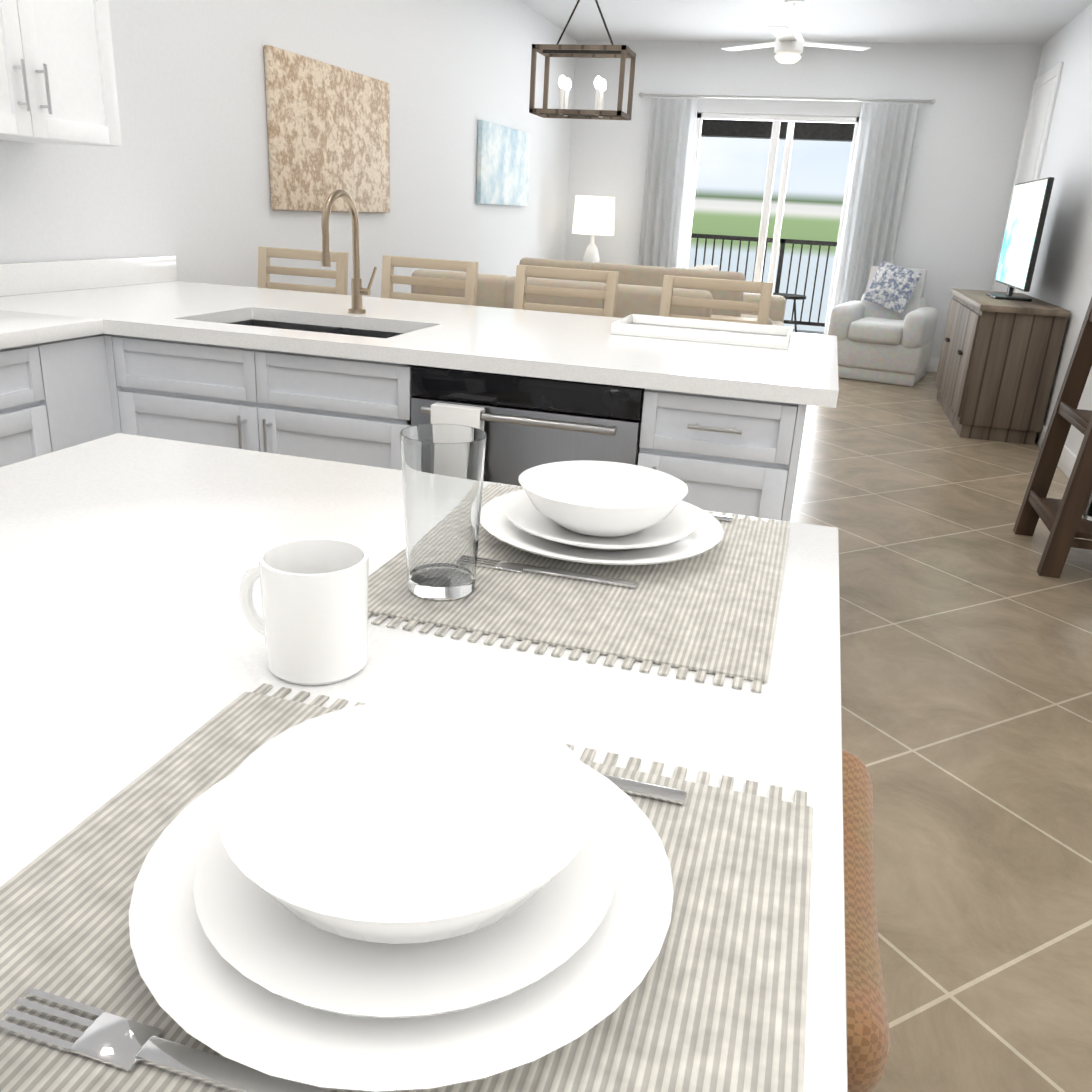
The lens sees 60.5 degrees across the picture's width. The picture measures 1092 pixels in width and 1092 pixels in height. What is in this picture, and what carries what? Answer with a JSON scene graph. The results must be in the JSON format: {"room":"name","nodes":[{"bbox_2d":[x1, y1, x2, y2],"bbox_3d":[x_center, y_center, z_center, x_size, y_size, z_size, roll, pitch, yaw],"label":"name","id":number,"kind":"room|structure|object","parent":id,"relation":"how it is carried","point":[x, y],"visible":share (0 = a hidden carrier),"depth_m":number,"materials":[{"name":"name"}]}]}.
{"room":"dining room and kitchen","nodes":[
{"label":"dining room and kitchen","id":0,"kind":"room"},
{"bbox_2d":[0,0,576,297],"bbox_3d":[-1.651,-1.479,3.510,0.150,2.780,13.200,8,20,14],"label":"wall","id":1,"kind":"structure","parent":0,"point":[182,173],"depth_m":4.38,"materials":[{"name":"paint"}]},
{"bbox_2d":[0,0,121,146],"bbox_3d":[-1.613,-1.675,2.519,0.346,1.045,0.797,8,20,14],"label":"upper cabinet","id":2,"kind":"object","parent":1,"relation":"attached to","point":[57,78],"visible":1,"depth_m":2.72,"materials":[{"name":"paint"}]},
{"bbox_2d":[0,255,176,294],"bbox_3d":[-2.013,-0.589,2.243,0.020,0.099,3.520,8,20,14],"label":"backsplash","id":3,"kind":"structure","parent":1,"relation":"attached to","point":[15,278],"depth_m":3.36,"materials":[{"name":"white stone"}]},
{"bbox_2d":[264,45,389,212],"bbox_3d":[-1.100,-2.123,4.903,0.031,0.700,1.260,8,20,14],"label":"picture","id":4,"kind":"object","parent":1,"relation":"attached to","point":[328,125],"visible":1,"depth_m":4.76},
{"bbox_2d":[476,120,530,205],"bbox_3d":[-0.322,-3.006,7.421,0.036,0.570,1.200,8,20,14],"label":"picture","id":5,"kind":"object","parent":1,"relation":"attached to","point":[503,163],"visible":1,"depth_m":7.30},
{"bbox_2d":[564,40,1042,357],"bbox_3d":[2.187,-3.223,8.917,4.060,2.780,0.150,8,20,14],"label":"wall","id":6,"kind":"structure","parent":0,"point":[970,127],"depth_m":8.49,"materials":[{"name":"paint"}]},
{"bbox_2d":[682,112,859,334],"bbox_3d":[2.086,-2.953,9.024,1.490,2.190,0.080,8,20,14],"label":"door frame","id":7,"kind":"structure","parent":6,"relation":"attached to","point":[791,120],"depth_m":8.83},
{"bbox_2d":[639,92,935,103],"bbox_3d":[2.139,-4.059,8.498,2.622,0.044,0.109,8,20,14],"label":"curtain rod","id":8,"kind":"object","parent":6,"relation":"attached to","point":[932,101],"visible":1,"depth_m":8.44,"materials":[{"name":"silver metal"}]},
{"bbox_2d":[638,98,697,267],"bbox_3d":[1.141,-3.096,9.100,0.440,2.270,0.070,8,20,14],"label":"curtain","id":9,"kind":"object","parent":8,"relation":"hanging from","point":[671,136],"visible":0.67,"depth_m":8.96,"materials":[{"name":"white fabric"}]},
{"bbox_2d":[827,103,919,334],"bbox_3d":[2.977,-2.826,8.630,0.490,2.270,0.067,8,20,14],"label":"curtain","id":10,"kind":"object","parent":8,"relation":"hanging from","point":[880,168],"visible":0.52,"depth_m":8.50,"materials":[{"name":"white fabric"}]},
{"bbox_2d":[926,357,939,371],"bbox_3d":[3.407,-1.760,8.957,1.295,0.130,0.015,8,20,14],"label":"baseboard","id":11,"kind":"structure","parent":6,"relation":"attached to","point":[932,366],"depth_m":8.88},
{"bbox_2d":[521,0,1091,43],"bbox_3d":[0.442,-2.534,2.504,4.360,0.100,13.200,8,20,14],"label":"ceiling","id":12,"kind":"structure","parent":0,"point":[950,21],"depth_m":7.43,"materials":[{"name":"paint"}]},
{"bbox_2d":[529,0,635,119],"bbox_3d":[0.200,-2.635,4.471,0.460,1.068,0.250,8,20,14],"label":"pendant chandelier","id":13,"kind":"object","parent":12,"relation":"hanging from","point":[622,52],"visible":1,"depth_m":4.57,"materials":[{"name":"brown wood"}]},
{"bbox_2d":[721,0,870,63],"bbox_3d":[1.760,-3.682,6.656,1.098,0.423,0.999,8,20,14],"label":"ceiling fan","id":14,"kind":"object","parent":12,"relation":"hanging from","point":[788,44],"visible":1,"depth_m":6.74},
{"bbox_2d":[790,329,1091,1091],"bbox_3d":[0.677,-0.260,4.730,4.360,0.100,15.950,8,20,14],"label":"floor","id":15,"kind":"structure","parent":0,"point":[966,662],"depth_m":2.54,"materials":[{"name":"tile"}]},
{"bbox_2d":[0,347,35,466],"bbox_3d":[-1.757,-0.054,2.355,0.606,0.875,0.747,8,20,14],"label":"base cabinet","id":16,"kind":"object","parent":15,"relation":"on","point":[17,444],"depth_m":2.44,"materials":[{"name":"paint"}]},
{"bbox_2d":[20,327,127,456],"bbox_3d":[-1.613,-0.202,2.786,0.630,0.875,0.322,8,20,14],"label":"base cabinet","id":17,"kind":"object","parent":15,"relation":"on","point":[95,349],"depth_m":2.62,"materials":[{"name":"paint"}]},
{"bbox_2d":[0,307,103,350],"bbox_3d":[-1.692,-0.517,2.297,0.630,0.040,0.967,8,20,14],"label":"countertop","id":18,"kind":"structure","parent":17,"relation":"on","point":[15,326],"depth_m":2.53,"materials":[{"name":"white stone"}]},
{"bbox_2d":[120,383,410,469],"bbox_3d":[-0.760,-0.154,3.057,0.974,0.689,0.655,8,20,14],"label":"base cabinet","id":19,"kind":"object","parent":15,"relation":"on","point":[351,437],"depth_m":2.65,"materials":[{"name":"paint"}]},
{"bbox_2d":[258,247,348,294],"bbox_3d":[-1.170,-0.760,4.150,0.430,1.045,0.471,8,20,14],"label":"counter chair","id":20,"kind":"object","parent":15,"relation":"on","point":[266,270],"visible":0.27,"depth_m":4.18,"materials":[{"name":"brown wood"}]},
{"bbox_2d":[0,433,847,1091],"bbox_3d":[-0.337,0.517,0.931,1.080,0.915,1.200,8,20,14],"label":"kitchen island","id":21,"kind":"object","parent":15,"relation":"on","point":[132,643],"visible":0.27,"depth_m":0.78,"materials":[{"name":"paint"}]},
{"bbox_2d":[239,538,368,684],"bbox_3d":[-0.198,0.050,0.755,0.112,0.095,0.084,8,20,14],"label":"mug","id":22,"kind":"object","parent":21,"relation":"on","point":[311,625],"visible":1,"depth_m":0.73,"materials":[{"name":"white ceramic"}]},
{"bbox_2d":[0,683,812,1091],"bbox_3d":[-0.090,0.212,0.458,0.420,0.004,0.486,8,20,14],"label":"placemat","id":23,"kind":"object","parent":21,"relation":"on","point":[714,1001],"visible":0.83,"depth_m":0.48,"materials":[{"name":"beige fabric"}]},
{"bbox_2d":[0,988,330,1091],"bbox_3d":[-0.152,0.223,0.404,0.190,0.004,0.022,8,20,14],"label":"fork","id":24,"kind":"object","parent":23,"relation":"on","point":[126,1044],"visible":1,"depth_m":0.41,"materials":[{"name":"silver metal"}]},
{"bbox_2d":[129,700,673,1091],"bbox_3d":[-0.071,0.159,0.500,0.280,0.068,0.280,8,20,14],"label":"plate","id":25,"kind":"object","parent":23,"relation":"on","point":[399,895],"visible":1,"depth_m":0.47,"materials":[{"name":"white ceramic"}]},
{"bbox_2d":[602,774,686,804],"bbox_3d":[-0.010,0.148,0.632,0.210,0.004,0.016,8,20,14],"label":"knife","id":26,"kind":"object","parent":23,"relation":"on","point":[657,792],"visible":0.19,"depth_m":0.61,"materials":[{"name":"silver metal"}]},
{"bbox_2d":[368,483,789,692],"bbox_3d":[0.053,0.015,1.024,0.400,0.004,0.476,8,20,14],"label":"placemat","id":27,"kind":"object","parent":21,"relation":"on","point":[714,610],"visible":0.67,"depth_m":0.90,"materials":[{"name":"beige fabric"}]},
{"bbox_2d":[400,424,486,599],"bbox_3d":[-0.099,-0.032,0.894,0.080,0.155,0.080,8,20,14],"label":"glass","id":28,"kind":"object","parent":27,"relation":"on","point":[442,472],"visible":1,"depth_m":0.87,"materials":[{"name":"clear glass"}]},
{"bbox_2d":[477,557,637,587],"bbox_3d":[0.001,0.026,0.972,0.190,0.004,0.022,8,20,14],"label":"fork","id":29,"kind":"object","parent":27,"relation":"on","point":[499,564],"visible":0.92,"depth_m":0.97,"materials":[{"name":"silver metal"}]},
{"bbox_2d":[480,460,722,564],"bbox_3d":[0.063,-0.041,1.073,0.280,0.068,0.280,8,20,14],"label":"plate","id":30,"kind":"object","parent":27,"relation":"on","point":[602,512],"visible":0.98,"depth_m":1.05,"materials":[{"name":"white ceramic"}]},
{"bbox_2d":[711,514,732,521],"bbox_3d":[0.133,-0.048,1.198,0.210,0.004,0.016,8,20,14],"label":"knife","id":31,"kind":"object","parent":27,"relation":"on","point":[723,518],"visible":0.25,"depth_m":1.17,"materials":[{"name":"silver metal"}]},
{"bbox_2d":[381,255,478,305],"bbox_3d":[-0.585,-0.674,4.000,0.430,1.045,0.471,8,20,14],"label":"counter chair","id":32,"kind":"object","parent":15,"relation":"on","point":[468,285],"visible":0.17,"depth_m":4.03,"materials":[{"name":"brown wood"}]},
{"bbox_2d":[411,269,508,307],"bbox_3d":[-0.348,-0.851,4.620,0.480,0.980,0.530,8,20,14],"label":"sofa","id":33,"kind":"object","parent":15,"relation":"on","point":[490,290],"visible":0.08,"depth_m":4.22,"materials":[{"name":"beige fabric"}]},
{"bbox_2d":[411,365,644,485],"bbox_3d":[0.003,-0.118,2.802,0.615,0.866,0.705,8,20,14],"label":"dishwasher","id":34,"kind":"object","parent":15,"relation":"on","point":[530,422],"visible":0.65,"depth_m":2.40,"materials":[{"name":"grey metal"}]},
{"bbox_2d":[431,402,484,430],"bbox_3d":[-0.233,-0.250,2.452,0.135,0.235,0.040,8,20,14],"label":"towel","id":35,"kind":"object","parent":34,"relation":"hanging from","point":[454,414],"visible":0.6,"depth_m":2.40,"materials":[{"name":"white fabric"}]},
{"bbox_2d":[505,276,605,308],"bbox_3d":[0.084,-0.787,4.510,0.480,0.980,0.530,8,20,14],"label":"dining chair","id":36,"kind":"object","parent":15,"relation":"on","point":[550,300],"visible":0.1,"depth_m":4.12,"materials":[{"name":"beige fabric"}]},
{"bbox_2d":[519,257,592,281],"bbox_3d":[-0.014,-1.226,5.710,0.480,0.980,0.530,8,20,14],"label":"dining chair","id":37,"kind":"object","parent":15,"relation":"on","point":[584,265],"visible":0.04,"depth_m":5.71,"materials":[{"name":"beige fabric"}]},
{"bbox_2d":[513,265,618,316],"bbox_3d":[0.000,-0.588,3.850,0.430,1.045,0.471,8,20,14],"label":"counter chair","id":38,"kind":"object","parent":15,"relation":"on","point":[523,289],"visible":0.17,"depth_m":3.88,"materials":[{"name":"brown wood"}]},
{"bbox_2d":[590,262,665,286],"bbox_3d":[0.418,-1.163,5.599,0.480,0.980,0.530,8,20,14],"label":"dining chair","id":39,"kind":"object","parent":15,"relation":"on","point":[642,275],"visible":0.06,"depth_m":5.59,"materials":[{"name":"beige fabric"}]},
{"bbox_2d":[603,284,712,317],"bbox_3d":[0.515,-0.724,4.399,0.480,0.980,0.530,8,20,14],"label":"dining chair","id":40,"kind":"object","parent":15,"relation":"on","point":[638,299],"visible":0.04,"depth_m":4.02,"materials":[{"name":"beige fabric"}]},
{"bbox_2d":[665,267,744,316],"bbox_3d":[0.850,-1.099,5.489,0.480,0.980,0.530,8,20,14],"label":"dining chair","id":41,"kind":"object","parent":15,"relation":"on","point":[719,294],"visible":0.06,"depth_m":5.49,"materials":[{"name":"beige fabric"}]},
{"bbox_2d":[659,275,772,324],"bbox_3d":[0.595,-0.501,3.698,0.430,1.045,0.471,8,20,14],"label":"counter chair","id":42,"kind":"object","parent":15,"relation":"on","point":[761,308],"visible":0.17,"depth_m":3.72,"materials":[{"name":"brown wood"}]},
{"bbox_2d":[638,391,806,520],"bbox_3d":[0.498,-0.057,2.704,0.392,0.875,0.655,8,20,14],"label":"base cabinet","id":43,"kind":"object","parent":15,"relation":"on","point":[732,456],"depth_m":2.31,"materials":[{"name":"paint"}]},
{"bbox_2d":[0,291,838,406],"bbox_3d":[-0.516,-0.612,2.739,2.640,0.040,0.550,8,20,14],"label":"countertop","id":44,"kind":"structure","parent":43,"relation":"on","point":[682,368],"depth_m":2.53,"materials":[{"name":"white stone"}]},
{"bbox_2d":[321,189,376,313],"bbox_3d":[-0.626,-0.924,2.964,0.100,0.381,0.247,8,20,14],"label":"faucet","id":45,"kind":"object","parent":44,"relation":"on","point":[358,291],"visible":1,"depth_m":3.02,"materials":[{"name":"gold metal"}]},
{"bbox_2d":[76,279,837,358],"bbox_3d":[-0.355,-0.794,3.265,2.640,0.040,0.610,8,20,14],"label":"countertop","id":46,"kind":"structure","parent":43,"relation":"on","point":[285,304],"depth_m":3.22,"materials":[{"name":"white stone"}]},
{"bbox_2d":[611,314,792,349],"bbox_3d":[0.506,-0.690,2.998,0.540,0.035,0.320,8,20,14],"label":"serving tray","id":47,"kind":"object","parent":46,"relation":"on","point":[725,332],"visible":1,"depth_m":2.91,"materials":[{"name":"white ceramic"}]},
{"bbox_2d":[711,315,757,320],"bbox_3d":[0.228,-0.873,5.086,1.750,0.765,0.870,8,20,14],"label":"dining table","id":48,"kind":"object","parent":15,"relation":"on","point":[733,317],"depth_m":5.10,"materials":[{"name":"brown wood"}]},
{"bbox_2d":[691,233,836,326],"bbox_3d":[2.846,-3.203,11.503,4.070,1.085,0.050,8,20,14],"label":"railing","id":49,"kind":"object","parent":15,"relation":"on","point":[782,249],"visible":0.21,"depth_m":11.44,"materials":[{"name":"brown metal"}]},
{"bbox_2d":[773,293,805,331],"bbox_3d":[2.750,-2.684,10.940,0.500,0.487,0.500,8,20,14],"label":"side table","id":50,"kind":"object","parent":15,"relation":"on","point":[794,297],"visible":0.44,"depth_m":10.84,"materials":[{"name":"brown metal"}]},
{"bbox_2d":[842,749,889,1091],"bbox_3d":[0.193,0.612,1.142,0.392,0.648,0.542,8,20,14],"label":"stool","id":51,"kind":"object","parent":15,"relation":"on","point":[868,1039],"visible":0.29,"depth_m":0.92,"materials":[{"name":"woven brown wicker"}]},
{"bbox_2d":[828,266,937,386],"bbox_3d":[2.991,-1.968,8.288,0.800,0.928,0.890,13,22,25],"label":"armchair","id":52,"kind":"object","parent":15,"relation":"on","point":[878,343],"visible":0.9,"depth_m":8.04,"materials":[{"name":"white fabric"}]},
{"bbox_2d":[864,260,921,313],"bbox_3d":[3.061,-2.290,8.279,0.446,0.435,0.171,8,20,14],"label":"pillow","id":53,"kind":"object","parent":52,"relation":"on","point":[892,286],"visible":1,"depth_m":8.24,"materials":[{"name":"fabric"}]},
{"bbox_2d":[935,288,1069,444],"bbox_3d":[3.142,-1.319,6.637,0.530,0.850,1.590,8,20,14],"label":"tv console","id":54,"kind":"object","parent":15,"relation":"on","point":[997,366],"visible":1,"depth_m":5.97,"materials":[{"name":"brown wood"}]},
{"bbox_2d":[986,177,1053,300],"bbox_3d":[3.228,-2.078,6.376,0.230,0.759,1.160,8,20,14],"label":"tv","id":55,"kind":"object","parent":54,"relation":"on","point":[1024,230],"visible":1,"depth_m":6.23,"materials":[{"name":"black plastic"}]},
{"bbox_2d":[1013,297,1091,577],"bbox_3d":[2.319,-0.807,3.635,0.468,1.840,0.600,8,20,14],"label":"ladder shelf","id":56,"kind":"object","parent":15,"relation":"on","point":[1064,521],"visible":1,"depth_m":3.91,"materials":[{"name":"brown wood"}]},
{"bbox_2d":[1082,490,1091,520],"bbox_3d":[2.294,-0.239,3.839,0.150,0.260,0.148,8,20,14],"label":"lantern","id":57,"kind":"object","parent":56,"relation":"on","point":[1087,513],"visible":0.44,"depth_m":3.84,"materials":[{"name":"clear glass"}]},
{"bbox_3d":[1.195,-1.232,7.331,1.500,0.012,2.030,8,20,14],"label":"rug","id":58,"kind":"object","parent":15,"relation":"on","visible":0},
{"bbox_2d":[689,265,785,325],"bbox_3d":[1.345,-1.727,7.428,1.000,0.866,2.200,8,20,14],"label":"sofa","id":59,"kind":"object","parent":58,"relation":"on","point":[777,310],"visible":0.08,"depth_m":8.11,"materials":[{"name":"beige fabric"}]},
{"bbox_3d":[0.408,-2.259,9.162,0.520,0.620,0.520,8,20,14],"label":"side table","id":60,"kind":"object","parent":15,"relation":"on","visible":0},
{"bbox_2d":[572,195,614,262],"bbox_3d":[0.444,-2.917,8.924,0.400,0.779,0.400,8,20,14],"label":"table lamp","id":61,"kind":"object","parent":60,"relation":"on","point":[594,215],"visible":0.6,"depth_m":8.71,"materials":[{"name":"white fabric"}]},
{"bbox_2d":[1014,4,1091,455],"bbox_3d":[2.387,-0.884,2.475,0.150,2.780,13.200,8,20,14],"label":"wall","id":62,"kind":"structure","parent":0,"point":[1062,276],"depth_m":6.28,"materials":[{"name":"paint"}]},
{"bbox_2d":[991,62,1063,292],"bbox_3d":[3.918,-2.607,7.888,0.060,2.500,1.020,8,20,14],"label":"door frame","id":63,"kind":"structure","parent":62,"relation":"attached to","point":[1038,120],"depth_m":7.59,"materials":[{"name":"white wood"}]},
{"bbox_2d":[1035,425,1076,477],"bbox_3d":[2.087,0.517,2.456,0.019,0.130,11.820,8,20,14],"label":"baseboard","id":64,"kind":"structure","parent":62,"relation":"attached to","point":[1067,460],"depth_m":5.39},
{"bbox_3d":[2.653,-4.813,9.823,4.360,0.100,2.750,8,20,14],"label":"ceiling","id":65,"kind":"structure","parent":0,"visible":0},
{"bbox_2d":[701,119,854,141],"bbox_3d":[2.954,-4.943,10.925,4.054,0.367,0.200,8,20,14],"label":"beam","id":66,"kind":"structure","parent":65,"relation":"attached to","point":[817,131],"depth_m":10.94,"materials":[{"name":"brown metal"}]},
{"label":"outside","id":67,"kind":"structure","parent":0,"visible":0},
{"bbox_2d":[688,137,851,331],"bbox_3d":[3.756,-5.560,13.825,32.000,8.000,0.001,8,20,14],"label":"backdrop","id":68,"kind":"structure","parent":67,"point":[730,184],"depth_m":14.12,"materials":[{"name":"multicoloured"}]}
]}

